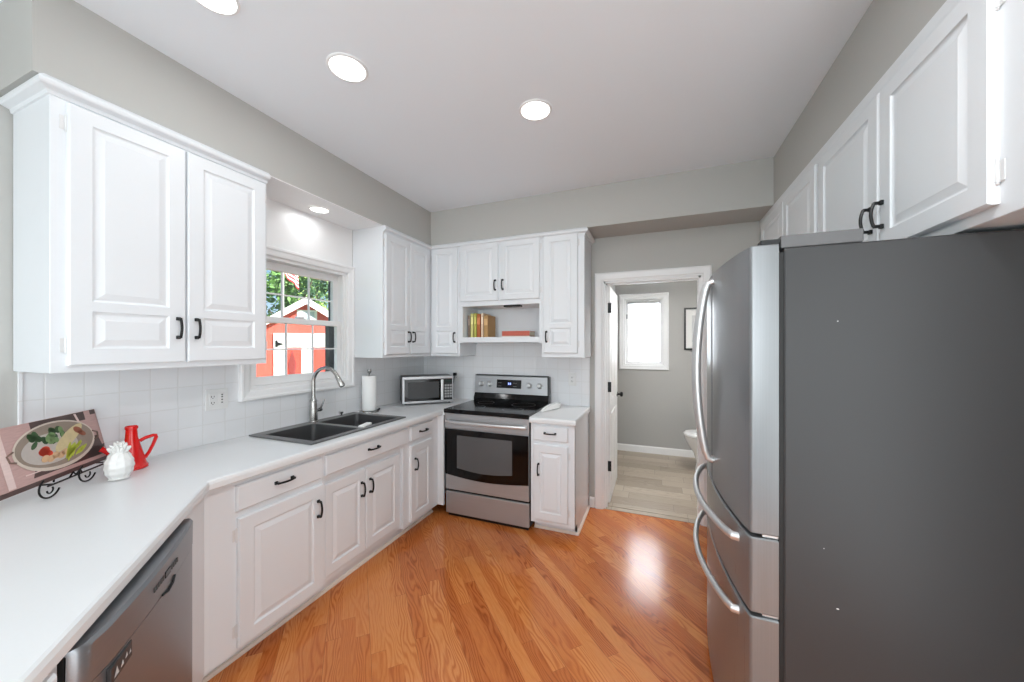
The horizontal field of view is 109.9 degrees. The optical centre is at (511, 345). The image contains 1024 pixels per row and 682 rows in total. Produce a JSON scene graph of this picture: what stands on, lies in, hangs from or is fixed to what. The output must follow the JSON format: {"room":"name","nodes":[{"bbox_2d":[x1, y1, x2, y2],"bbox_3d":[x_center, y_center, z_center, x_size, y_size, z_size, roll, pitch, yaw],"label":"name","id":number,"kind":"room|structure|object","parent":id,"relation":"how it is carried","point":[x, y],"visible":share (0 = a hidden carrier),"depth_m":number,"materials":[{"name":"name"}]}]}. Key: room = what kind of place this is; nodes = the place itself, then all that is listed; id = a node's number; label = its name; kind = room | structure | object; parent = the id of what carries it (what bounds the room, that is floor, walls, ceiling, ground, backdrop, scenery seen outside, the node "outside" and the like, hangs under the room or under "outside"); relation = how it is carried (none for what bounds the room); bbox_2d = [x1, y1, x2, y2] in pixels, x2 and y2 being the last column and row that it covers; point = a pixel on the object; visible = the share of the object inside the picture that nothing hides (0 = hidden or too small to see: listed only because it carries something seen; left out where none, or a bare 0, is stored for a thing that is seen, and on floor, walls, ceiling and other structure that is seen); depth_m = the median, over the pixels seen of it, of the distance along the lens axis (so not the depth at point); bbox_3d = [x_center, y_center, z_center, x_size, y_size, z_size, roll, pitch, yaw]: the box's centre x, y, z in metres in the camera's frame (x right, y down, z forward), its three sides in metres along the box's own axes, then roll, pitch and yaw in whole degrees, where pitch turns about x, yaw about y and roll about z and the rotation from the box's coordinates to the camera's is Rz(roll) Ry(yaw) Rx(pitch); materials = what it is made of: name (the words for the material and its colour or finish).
{"room":"kitchen","nodes":[
{"label":"kitchen","id":0,"kind":"room"},
{"bbox_2d":[0,96,352,469],"bbox_3d":[-2.654,0.134,-0.246,0.150,2.804,9.120,0,0,22],"label":"wall","id":1,"kind":"structure","parent":0,"point":[8,377],"depth_m":1.37,"materials":[{"name":"grey paint"}]},
{"bbox_2d":[0,73,270,373],"bbox_3d":[-1.615,-0.422,1.654,0.365,1.044,0.798,0,0,22],"label":"upper cabinet","id":2,"kind":"object","parent":1,"relation":"attached to","point":[139,242],"visible":1,"depth_m":1.44,"materials":[{"name":"white paint"}]},
{"bbox_2d":[17,356,423,475],"bbox_3d":[-1.430,-0.039,2.619,0.010,1.170,2.639,0,0,22],"label":"tiled wall","id":3,"kind":"structure","parent":1,"relation":"attached to","point":[168,403],"depth_m":1.87,"materials":[{"name":"white tile"}]},
{"bbox_2d":[205,388,227,410],"bbox_3d":[-1.661,0.303,2.023,0.009,0.116,0.112,0,0,22],"label":"wall outlet","id":4,"kind":"object","parent":3,"relation":"attached to","point":[215,399],"visible":1,"depth_m":2.02,"materials":[{"name":"white plastic"}]},
{"bbox_2d":[209,393,215,405],"bbox_3d":[-1.667,0.303,2.000,0.003,0.068,0.033,0,0,22],"label":"receptacle","id":5,"kind":"object","parent":4,"relation":"attached to","point":[212,396],"depth_m":2.00,"materials":[{"name":"white plastic"}]},
{"bbox_2d":[219,392,224,404],"bbox_3d":[-1.649,0.303,2.043,0.003,0.068,0.033,0,0,22],"label":"receptacle","id":6,"kind":"object","parent":4,"relation":"attached to","point":[221,394],"depth_m":2.04,"materials":[{"name":"white plastic"}]},
{"bbox_2d":[238,198,354,401],"bbox_3d":[-1.531,-0.303,2.538,0.183,1.274,0.908,0,0,22],"label":"window","id":7,"kind":"structure","parent":1,"relation":"in","point":[339,348],"depth_m":2.62,"materials":[{"name":"white paint"}]},
{"bbox_2d":[353,225,431,357],"bbox_3d":[-0.953,-0.422,3.322,0.365,1.044,0.978,0,0,22],"label":"upper cabinet","id":8,"kind":"object","parent":1,"relation":"attached to","point":[393,267],"visible":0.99,"depth_m":2.92,"materials":[{"name":"white paint"}]},
{"bbox_2d":[0,0,430,244],"bbox_3d":[-1.296,-1.107,2.543,0.315,0.323,2.694,0,0,22],"label":"soffit","id":9,"kind":"structure","parent":0,"point":[66,41],"depth_m":1.59,"materials":[{"name":"grey paint"}]},
{"bbox_2d":[266,176,381,229],"bbox_3d":[-1.331,-0.942,2.458,0.314,0.006,0.906,0,0,22],"label":"lining","id":10,"kind":"object","parent":9,"relation":"attached to","point":[278,190],"visible":0.64,"depth_m":2.40,"materials":[{"name":"white paint"}]},
{"bbox_2d":[309,206,329,212],"bbox_3d":[-1.330,-0.936,2.480,0.130,0.006,0.130,0,0,22],"label":"recessed light","id":11,"kind":"object","parent":10,"relation":"attached to","point":[318,209],"visible":1,"depth_m":2.47,"materials":[{"name":"white paint"}]},
{"bbox_2d":[0,0,872,211],"bbox_3d":[-1.058,-1.318,-0.944,3.632,0.100,9.200,0,0,22],"label":"ceiling","id":12,"kind":"structure","parent":0,"point":[634,89],"depth_m":1.71,"materials":[{"name":"white paint"}]},
{"bbox_2d":[195,0,239,15],"bbox_3d":[-1.083,-1.264,1.299,0.162,0.006,0.162,0,0,22],"label":"recessed light","id":13,"kind":"object","parent":12,"relation":"in","point":[222,7],"visible":1,"depth_m":1.34,"materials":[{"name":"white paint"}]},
{"bbox_2d":[326,52,367,82],"bbox_3d":[-0.752,-1.264,1.643,0.176,0.006,0.176,0,0,22],"label":"recessed light","id":14,"kind":"object","parent":12,"relation":"in","point":[346,67],"visible":1,"depth_m":1.64,"materials":[{"name":"white paint"}]},
{"bbox_2d":[519,99,551,120],"bbox_3d":[0.126,-1.264,1.935,0.176,0.006,0.176,0,0,22],"label":"recessed light","id":15,"kind":"object","parent":12,"relation":"in","point":[533,109],"visible":1,"depth_m":1.93,"materials":[{"name":"white paint"}]},
{"bbox_2d":[207,493,713,681],"bbox_3d":[-0.191,1.486,1.240,3.632,0.100,4.300,0,0,22],"label":"floor","id":16,"kind":"structure","parent":0,"point":[452,598],"depth_m":1.92,"materials":[{"name":"orange wood"}]},
{"bbox_2d":[42,497,203,681],"bbox_3d":[-1.150,1.012,0.638,0.650,0.849,1.590,0,0,-26],"label":"base cabinet","id":17,"kind":"object","parent":16,"relation":"on","point":[197,514],"visible":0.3,"depth_m":1.40,"materials":[{"name":"white paint"}]},
{"bbox_2d":[0,398,473,681],"bbox_3d":[-1.214,0.567,1.712,1.572,0.042,4.286,0,0,3],"label":"countertop","id":18,"kind":"structure","parent":17,"relation":"on","point":[66,556],"depth_m":1.08,"materials":[{"name":"white laminate"}]},
{"bbox_2d":[38,462,102,498],"bbox_3d":[-1.741,0.447,1.377,0.121,0.196,0.323,0,0,-18],"label":"book stand","id":19,"kind":"object","parent":18,"relation":"on","point":[79,471],"visible":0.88,"depth_m":1.36,"materials":[{"name":"black metal"}]},
{"bbox_2d":[0,409,106,500],"bbox_3d":[-1.736,0.390,1.335,0.074,0.226,0.500,0,0,-18],"label":"cookbook","id":20,"kind":"object","parent":19,"relation":"on","point":[31,453],"visible":1,"depth_m":1.32,"materials":[{"name":"multicoloured paper"}]},
{"bbox_2d":[0,437,15,490],"bbox_3d":[-1.675,0.380,1.184,0.001,0.202,0.025,-13,4,-18],"label":"print","id":21,"kind":"object","parent":20,"relation":"attached to","point":[5,466],"depth_m":1.19},
{"bbox_2d":[6,452,16,463],"bbox_3d":[-1.681,0.382,1.205,0.005,0.044,0.028,-13,4,-17],"label":"print","id":22,"kind":"object","parent":20,"relation":"attached to","point":[10,454],"depth_m":1.20},
{"bbox_2d":[39,446,52,455],"bbox_3d":[-1.714,0.393,1.320,0.001,0.043,0.054,-13,4,-18],"label":"print","id":23,"kind":"object","parent":20,"relation":"on","point":[45,450],"depth_m":1.32},
{"bbox_2d":[21,432,77,464],"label":"print","id":24,"kind":"object","parent":20,"relation":"attached to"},
{"bbox_2d":[12,420,94,470],"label":"print","id":25,"kind":"object","parent":20,"relation":"attached to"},
{"bbox_2d":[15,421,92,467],"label":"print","id":26,"kind":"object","parent":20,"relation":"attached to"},
{"bbox_2d":[42,448,66,462],"bbox_3d":[-1.719,0.416,1.355,0.001,0.034,0.117,-13,4,-18],"label":"print","id":27,"kind":"object","parent":20,"relation":"on","point":[56,454],"depth_m":1.35},
{"bbox_2d":[56,423,81,450],"bbox_3d":[-1.754,0.362,1.423,0.001,0.087,0.141,-13,4,-18],"label":"print","id":28,"kind":"object","parent":20,"relation":"on","point":[69,436],"depth_m":1.41},
{"bbox_2d":[66,440,86,460],"bbox_3d":[-1.747,0.415,1.440,0.001,0.068,0.107,-13,4,-17],"label":"print","id":29,"kind":"object","parent":20,"relation":"attached to","point":[71,449],"depth_m":1.43},
{"bbox_2d":[73,426,85,434],"bbox_3d":[-1.772,0.350,1.472,0.001,0.044,0.051,-13,4,-18],"label":"print","id":30,"kind":"object","parent":20,"relation":"on","point":[77,429],"depth_m":1.47},
{"bbox_2d":[102,441,134,480],"bbox_3d":[-1.606,0.467,1.469,0.093,0.149,0.093,0,0,22],"label":"pineapple figurine","id":31,"kind":"object","parent":18,"relation":"on","point":[118,465],"visible":1,"depth_m":1.45,"materials":[{"name":"white ceramic"}]},
{"bbox_2d":[99,425,157,470],"bbox_3d":[-1.688,0.451,1.587,0.109,0.189,0.162,0,0,15],"label":"jug","id":32,"kind":"object","parent":18,"relation":"on","point":[131,431],"visible":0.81,"depth_m":1.58,"materials":[{"name":"red ceramic"}]},
{"bbox_2d":[309,366,344,422],"bbox_3d":[-1.275,0.340,2.502,0.289,0.392,0.114,0,0,22],"label":"faucet","id":33,"kind":"object","parent":18,"relation":"on","point":[313,412],"visible":1,"depth_m":2.50,"materials":[{"name":"silver metal"}]},
{"bbox_2d":[249,412,405,444],"bbox_3d":[-1.188,0.634,2.428,0.522,0.195,0.804,0,0,22],"label":"sink","id":34,"kind":"object","parent":18,"relation":"in","point":[325,429],"visible":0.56,"depth_m":2.42,"materials":[{"name":"grey"}]},
{"bbox_2d":[358,422,371,426],"bbox_3d":[-0.983,0.534,2.405,0.040,0.018,0.110,0,0,7],"label":"cloth","id":35,"kind":"object","parent":34,"relation":"on","point":[366,423],"visible":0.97,"depth_m":2.39,"materials":[{"name":"white fabric"}]},
{"bbox_2d":[359,369,379,412],"bbox_3d":[-1.172,0.369,2.948,0.154,0.353,0.154,0,0,22],"label":"paper towel holder","id":36,"kind":"object","parent":18,"relation":"on","point":[368,381],"visible":0.98,"depth_m":2.90,"materials":[{"name":"white paper"}]},
{"bbox_2d":[400,374,452,404],"bbox_3d":[-0.816,0.416,3.429,0.464,0.258,0.275,0,0,-22],"label":"microwave","id":37,"kind":"object","parent":18,"relation":"on","point":[423,388],"visible":1,"depth_m":3.33,"materials":[{"name":"metal"}]},
{"bbox_2d":[57,518,192,681],"bbox_3d":[-1.221,1.015,0.864,0.582,0.842,0.603,0,0,-26],"label":"dishwasher","id":38,"kind":"object","parent":16,"relation":"on","point":[144,634],"visible":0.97,"depth_m":0.93,"materials":[{"name":"grey metal"}]},
{"bbox_2d":[114,648,130,677],"bbox_3d":[-0.881,0.715,0.814,0.001,0.020,0.073,0,0,-26],"label":"print","id":39,"kind":"object","parent":38,"relation":"on","point":[117,670],"depth_m":0.80},
{"bbox_2d":[154,557,177,592],"bbox_3d":[-0.975,0.645,1.014,0.004,0.012,0.156,0,0,-26],"label":"handle","id":40,"kind":"object","parent":38,"relation":"attached to","point":[158,584],"depth_m":1.01,"materials":[{"name":"black metal"}]},
{"bbox_2d":[202,454,322,681],"bbox_3d":[-1.408,1.012,1.803,0.638,0.849,0.618,0,0,22],"label":"base cabinet","id":41,"kind":"object","parent":16,"relation":"on","point":[263,533],"visible":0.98,"depth_m":1.66,"materials":[{"name":"white paint"}]},
{"bbox_2d":[313,427,407,600],"bbox_3d":[-1.159,1.012,2.431,0.638,0.849,0.732,0,0,22],"label":"base cabinet","id":42,"kind":"object","parent":16,"relation":"on","point":[365,482],"visible":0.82,"depth_m":2.27,"materials":[{"name":"white paint"}]},
{"bbox_2d":[399,415,446,535],"bbox_3d":[-0.833,1.012,3.248,0.640,0.849,1.026,0,0,22],"label":"base cabinet","id":43,"kind":"object","parent":16,"relation":"on","point":[426,475],"visible":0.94,"depth_m":2.86,"materials":[{"name":"white paint"}]},
{"bbox_2d":[444,374,550,529],"bbox_3d":[-0.117,0.860,3.140,0.754,1.152,0.671,0,0,22],"label":"range","id":44,"kind":"object","parent":16,"relation":"on","point":[488,436],"visible":1,"depth_m":2.91,"materials":[{"name":"silver metal"}]},
{"bbox_2d":[444,400,548,418],"bbox_3d":[-0.116,0.547,3.141,0.754,0.035,0.582,0,0,22],"label":"cooktop","id":45,"kind":"object","parent":44,"relation":"in","point":[486,409],"depth_m":3.01,"materials":[{"name":"black glass"}]},
{"bbox_2d":[531,413,589,535],"bbox_3d":[0.411,1.011,2.950,0.352,0.850,0.661,0,0,22],"label":"base cabinet","id":46,"kind":"object","parent":16,"relation":"on","point":[559,453],"visible":0.99,"depth_m":2.70,"materials":[{"name":"white paint"}]},
{"bbox_2d":[529,405,589,425],"bbox_3d":[0.414,0.567,2.964,0.357,0.042,0.638,0,0,22],"label":"countertop","id":47,"kind":"structure","parent":46,"relation":"on","point":[567,415],"depth_m":2.80,"materials":[{"name":"white laminate"}]},
{"bbox_2d":[541,402,560,411],"bbox_3d":[0.332,0.519,3.027,0.057,0.051,0.270,0,0,40],"label":"spoon rest","id":48,"kind":"object","parent":47,"relation":"on","point":[555,405],"visible":1,"depth_m":3.00,"materials":[{"name":"white ceramic"}]},
{"bbox_2d":[692,228,1023,681],"bbox_3d":[1.190,0.556,1.381,0.890,1.760,0.900,0,0,22],"label":"refrigerator","id":49,"kind":"object","parent":16,"relation":"on","point":[862,447],"visible":1,"depth_m":0.98,"materials":[{"name":"silver metal"}]},
{"bbox_2d":[431,157,773,245],"bbox_3d":[0.555,-1.107,3.079,2.731,0.323,0.333,0,0,22],"label":"soffit","id":50,"kind":"structure","parent":0,"point":[742,192],"depth_m":2.79,"materials":[{"name":"grey paint"}]},
{"bbox_2d":[608,450,696,517],"bbox_3d":[1.852,1.485,3.880,1.782,0.102,1.914,0,0,22],"label":"floor","id":51,"kind":"structure","parent":0,"point":[660,483],"depth_m":3.70,"materials":[{"name":"grey wood"}]},
{"bbox_2d":[683,429,696,470],"bbox_3d":[2.313,1.047,4.023,0.716,0.775,0.440,0,0,22],"label":"toilet","id":52,"kind":"object","parent":51,"relation":"on","point":[690,436],"visible":0.17,"depth_m":4.06,"materials":[{"name":"white ceramic"}]},
{"bbox_2d":[610,281,696,449],"bbox_3d":[1.854,0.276,3.885,1.782,2.520,1.904,0,0,22],"label":"wall","id":53,"kind":"structure","parent":0,"point":[655,408],"depth_m":4.73,"materials":[{"name":"grey paint"}]},
{"bbox_2d":[619,292,668,369],"bbox_3d":[1.780,-0.184,4.861,0.622,1.018,0.144,0,0,22],"label":"window","id":54,"kind":"structure","parent":53,"relation":"in","point":[643,318],"depth_m":4.84,"materials":[{"name":"white glass"}]},
{"bbox_2d":[617,443,694,457],"bbox_3d":[2.149,1.389,4.655,1.562,0.090,0.014,0,0,22],"label":"baseboard","id":55,"kind":"structure","parent":53,"relation":"attached to","point":[625,447],"depth_m":4.74,"materials":[{"name":"white paint"}]},
{"bbox_2d":[684,307,696,349],"bbox_3d":[2.415,-0.211,4.542,0.434,0.542,0.021,0,0,22],"label":"picture frame","id":56,"kind":"object","parent":53,"relation":"attached to","point":[689,313],"visible":0.37,"depth_m":4.60,"materials":[{"name":"black plastic"}]},
{"bbox_2d":[692,315,695,341],"bbox_3d":[2.417,-0.211,4.545,0.254,0.342,0.001,0,0,22],"label":"print","id":57,"kind":"object","parent":56,"relation":"attached to","point":[693,316],"depth_m":4.58},
{"bbox_2d":[589,221,759,504],"bbox_3d":[0.623,0.134,3.290,3.632,2.804,0.110,0,0,22],"label":"wall","id":58,"kind":"structure","parent":0,"point":[714,246],"depth_m":2.99,"materials":[{"name":"grey paint"}]},
{"bbox_2d":[431,242,475,355],"bbox_3d":[-0.578,-0.422,3.495,0.317,1.044,0.382,0,0,22],"label":"upper cabinet","id":59,"kind":"object","parent":58,"relation":"attached to","point":[445,259],"visible":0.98,"depth_m":3.35,"materials":[{"name":"white paint"}]},
{"bbox_2d":[458,232,541,342],"bbox_3d":[-0.067,-0.483,3.292,0.791,0.924,0.382,0,0,22],"label":"upper cabinet","id":60,"kind":"object","parent":58,"relation":"attached to","point":[495,273],"visible":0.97,"depth_m":3.18,"materials":[{"name":"white paint"}]},
{"bbox_2d":[468,315,470,336],"bbox_3d":[-0.371,-0.177,3.438,0.022,0.205,0.168,0,0,22],"label":"book","id":61,"kind":"object","parent":60,"relation":"on","point":[469,316],"visible":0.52,"depth_m":3.36,"materials":[{"name":"paper"}]},
{"bbox_2d":[471,314,473,336],"bbox_3d":[-0.343,-0.185,3.427,0.028,0.222,0.168,0,0,22],"label":"book","id":62,"kind":"object","parent":60,"relation":"on","point":[472,315],"visible":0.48,"depth_m":3.35,"materials":[{"name":"paper"}]},
{"bbox_2d":[474,313,477,336],"bbox_3d":[-0.312,-0.186,3.415,0.026,0.224,0.168,0,0,22],"label":"book","id":63,"kind":"object","parent":60,"relation":"on","point":[475,314],"visible":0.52,"depth_m":3.34,"materials":[{"name":"paper"}]},
{"bbox_2d":[477,314,480,336],"bbox_3d":[-0.279,-0.182,3.401,0.034,0.215,0.168,0,0,22],"label":"book","id":64,"kind":"object","parent":60,"relation":"on","point":[478,315],"visible":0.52,"depth_m":3.32,"materials":[{"name":"paper"}]},
{"bbox_2d":[481,313,490,336],"bbox_3d":[-0.245,-0.184,3.388,0.022,0.220,0.168,0,0,22],"label":"book","id":65,"kind":"object","parent":60,"relation":"on","point":[482,314],"visible":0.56,"depth_m":3.31,"materials":[{"name":"paper"}]},
{"bbox_2d":[484,315,494,336],"bbox_3d":[-0.210,-0.174,3.374,0.042,0.200,0.168,0,0,22],"label":"book","id":66,"kind":"object","parent":60,"relation":"on","point":[489,321],"visible":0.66,"depth_m":3.32,"materials":[{"name":"paper"}]},
{"bbox_2d":[463,337,538,342],"bbox_3d":[-0.054,-0.050,3.310,0.734,0.048,0.318,0,0,22],"label":"shelf","id":67,"kind":"object","parent":60,"relation":"attached to","point":[465,339],"depth_m":3.18,"materials":[{"name":"white paint"}]},
{"bbox_2d":[504,305,521,307],"bbox_3d":[0.007,-0.346,3.165,0.156,0.016,0.066,0,0,22],"label":"light","id":68,"kind":"object","parent":60,"relation":"attached to","point":[506,306],"visible":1,"depth_m":3.14,"materials":[{"name":"black plastic"}]},
{"bbox_2d":[502,331,534,336],"bbox_3d":[0.061,-0.100,3.257,0.255,0.052,0.192,0,0,18],"label":"book","id":69,"kind":"object","parent":60,"relation":"on","point":[504,333],"visible":0.91,"depth_m":3.17,"materials":[{"name":"red paper"}]},
{"bbox_2d":[424,343,589,406],"bbox_3d":[-0.125,0.241,3.522,1.759,0.610,0.010,0,0,22],"label":"tiled wall","id":70,"kind":"structure","parent":58,"relation":"attached to","point":[490,358],"depth_m":3.46,"materials":[{"name":"white tile"}]},
{"bbox_2d":[453,370,458,380],"bbox_3d":[-0.576,0.311,3.695,0.070,0.116,0.009,0,0,22],"label":"wall outlet","id":71,"kind":"object","parent":70,"relation":"attached to","point":[456,378],"visible":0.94,"depth_m":3.69,"materials":[{"name":"white plastic"}]},
{"bbox_2d":[568,373,575,385],"bbox_3d":[0.545,0.305,3.250,0.070,0.116,0.009,0,0,22],"label":"wall outlet","id":72,"kind":"object","parent":70,"relation":"attached to","point":[571,376],"visible":1,"depth_m":3.25,"materials":[{"name":"white plastic"}]},
{"bbox_2d":[570,375,573,382],"bbox_3d":[0.544,0.305,3.247,0.033,0.068,0.003,0,0,22],"label":"receptacle","id":73,"kind":"object","parent":72,"relation":"attached to","point":[571,376],"depth_m":3.25,"materials":[{"name":"white plastic"}]},
{"bbox_2d":[541,227,594,357],"bbox_3d":[0.482,-0.422,3.074,0.391,1.044,0.382,0,0,22],"label":"upper cabinet","id":74,"kind":"object","parent":58,"relation":"attached to","point":[566,254],"visible":1,"depth_m":2.94,"materials":[{"name":"white paint"}]},
{"bbox_2d":[590,496,594,507],"bbox_3d":[0.711,1.391,3.188,0.041,0.090,0.014,0,0,22],"label":"baseboard","id":75,"kind":"structure","parent":58,"relation":"attached to","point":[592,499],"depth_m":3.18,"materials":[{"name":"white paint"}]},
{"bbox_2d":[595,265,711,526],"bbox_3d":[1.176,0.400,3.059,0.916,2.073,0.131,0,0,22],"label":"door frame","id":76,"kind":"structure","parent":58,"relation":"attached to","point":[701,274],"depth_m":3.15,"materials":[{"name":"white paint"}]},
{"bbox_2d":[608,286,622,502],"bbox_3d":[0.995,0.443,3.571,0.163,1.963,0.717,0,0,22],"label":"door","id":77,"kind":"structure","parent":76,"relation":"attached to","point":[612,297],"depth_m":3.41,"materials":[{"name":"white paint"}]},
{"bbox_2d":[606,504,700,524],"bbox_3d":[1.178,1.483,3.064,0.800,0.106,0.100,0,0,22],"label":"trim","id":78,"kind":"structure","parent":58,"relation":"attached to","point":[610,507],"depth_m":3.06,"materials":[{"name":"grey wood"}]},
{"bbox_2d":[774,0,946,203],"bbox_3d":[0.372,-1.107,-1.512,0.315,0.323,9.000,0,0,22],"label":"wall","id":79,"kind":"structure","parent":0,"point":[886,28],"depth_m":1.46,"materials":[{"name":"grey paint"}]},
{"bbox_3d":[0.575,0.134,-1.592,0.120,2.804,9.000,0,0,22],"label":"wall","id":80,"kind":"structure","parent":0,"visible":0},
{"bbox_2d":[760,151,820,240],"bbox_3d":[1.807,-0.622,2.183,0.370,0.646,1.066,0,0,22],"label":"upper cabinet","id":81,"kind":"object","parent":80,"relation":"attached to","point":[795,211],"visible":0.15,"depth_m":1.98,"materials":[{"name":"white paint"}]},
{"bbox_2d":[818,0,1023,241],"bbox_3d":[1.416,-0.622,1.198,0.370,0.646,1.050,0,0,22],"label":"upper cabinet","id":82,"kind":"object","parent":80,"relation":"attached to","point":[935,147],"visible":0.87,"depth_m":0.98,"materials":[{"name":"white paint"}]},
{"label":"outside","id":83,"kind":"structure","parent":0,"visible":0},
{"bbox_3d":[-20.089,2.036,16.831,44.840,0.100,70.000,0,0,22],"label":"ground","id":84,"kind":"structure","parent":83,"visible":0},
{"bbox_2d":[283,273,298,308],"bbox_3d":[-7.398,-0.674,11.994,0.120,5.320,0.652,0,0,22],"label":"flag","id":85,"kind":"object","parent":84,"relation":"on","point":[294,279],"visible":0.28,"depth_m":12.03,"materials":[{"name":"white fabric"}]},
{"bbox_2d":[256,297,327,376],"bbox_3d":[-5.880,0.381,10.583,2.560,3.210,3.330,0,0,-24],"label":"shed","id":86,"kind":"object","parent":84,"relation":"on","point":[298,336],"visible":0.43,"depth_m":9.08,"materials":[{"name":"red wood"}]},
{"bbox_2d":[266,271,317,315],"bbox_3d":[-10.008,-1.114,15.852,3.208,6.213,3.675,0,0,-18],"label":"tree","id":87,"kind":"object","parent":84,"relation":"on","point":[288,289],"visible":0.12,"depth_m":15.74,"materials":[{"name":"green plant"}]},
{"bbox_2d":[266,270,327,315],"bbox_3d":[-12.400,-3.020,19.892,7.098,10.029,7.503,0,0,22],"label":"tree","id":88,"kind":"object","parent":84,"relation":"on","point":[323,287],"visible":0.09,"depth_m":19.80,"materials":[{"name":"green plant"}]},
{"bbox_2d":[268,277,327,309],"bbox_3d":[-17.475,-3.268,30.644,7.171,10.524,7.410,0,0,22],"label":"tree","id":89,"kind":"object","parent":84,"relation":"on","point":[321,302],"visible":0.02,"depth_m":30.42,"materials":[{"name":"green plant"}]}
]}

